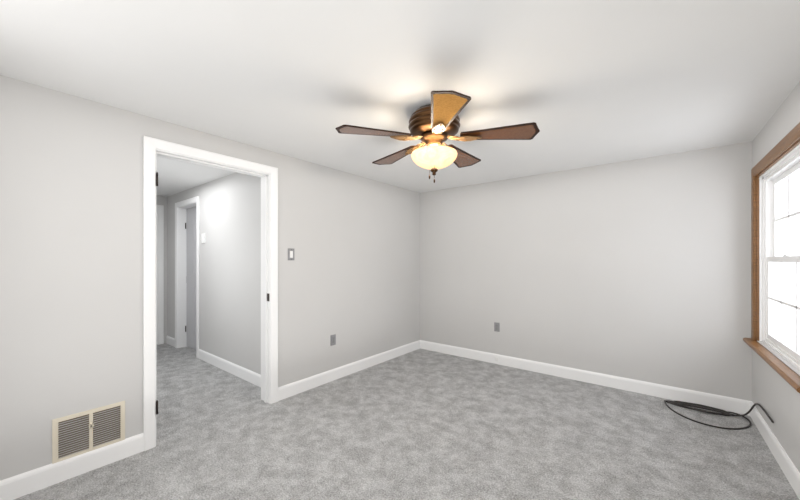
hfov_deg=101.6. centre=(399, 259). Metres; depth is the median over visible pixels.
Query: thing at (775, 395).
wall
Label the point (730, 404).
baseboard
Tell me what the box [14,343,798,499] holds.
floor
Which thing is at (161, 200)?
wall
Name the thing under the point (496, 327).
electrical outlet
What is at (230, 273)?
wall
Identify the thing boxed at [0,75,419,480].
wall
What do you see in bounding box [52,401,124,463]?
air vent
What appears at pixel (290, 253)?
light switch
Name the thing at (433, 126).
fan
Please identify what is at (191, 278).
door
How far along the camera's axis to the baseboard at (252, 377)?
3.74 m
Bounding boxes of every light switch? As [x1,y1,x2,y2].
[201,233,204,242]
[288,248,293,259]
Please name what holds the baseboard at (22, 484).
attached to the wall at (71, 254)
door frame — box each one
[143,136,277,450]
[175,196,198,357]
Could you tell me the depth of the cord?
2.76 m
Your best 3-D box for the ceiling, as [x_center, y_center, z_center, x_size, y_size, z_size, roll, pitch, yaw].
[-0.962,-1.044,3.040,7.057,0.100,4.680,0,0,38]
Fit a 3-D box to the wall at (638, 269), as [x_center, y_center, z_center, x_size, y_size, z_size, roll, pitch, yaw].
[1.730,0.156,3.798,3.537,2.300,0.150,0,0,38]
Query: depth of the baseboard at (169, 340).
4.99 m
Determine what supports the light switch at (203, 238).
attached to the wall at (230, 273)
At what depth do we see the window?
2.48 m
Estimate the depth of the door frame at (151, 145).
2.55 m
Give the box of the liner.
[759,144,799,340]
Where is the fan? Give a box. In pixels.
[336,90,539,182]
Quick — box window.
[751,122,799,369]
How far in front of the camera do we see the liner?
2.58 m
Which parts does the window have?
window casing wood, window frame vinyl, window sash glass, window sash upper, window sash glass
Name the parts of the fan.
blade, blade, pull chain, motor, lamp shade, blade, blade, blade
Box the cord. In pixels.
[664,400,773,429]
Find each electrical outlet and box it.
[330,334,335,345]
[494,322,499,331]
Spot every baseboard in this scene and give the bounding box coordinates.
[0,433,143,499]
[166,336,174,346]
[198,349,260,386]
[278,340,419,400]
[420,340,747,414]
[748,401,799,499]
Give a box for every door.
[156,205,163,344]
[186,207,195,349]
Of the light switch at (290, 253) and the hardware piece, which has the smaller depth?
the hardware piece
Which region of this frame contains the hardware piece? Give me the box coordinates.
[156,172,268,413]
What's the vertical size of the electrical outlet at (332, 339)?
0.114 m
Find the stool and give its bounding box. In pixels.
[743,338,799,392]
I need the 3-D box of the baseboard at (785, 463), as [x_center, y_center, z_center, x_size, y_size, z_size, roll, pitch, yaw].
[1.588,1.246,1.022,0.014,0.121,4.380,0,0,38]
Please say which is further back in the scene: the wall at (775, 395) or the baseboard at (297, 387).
the baseboard at (297, 387)
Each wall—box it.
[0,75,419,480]
[156,195,166,344]
[167,172,260,374]
[420,142,751,400]
[752,82,799,472]
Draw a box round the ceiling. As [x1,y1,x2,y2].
[0,0,799,196]

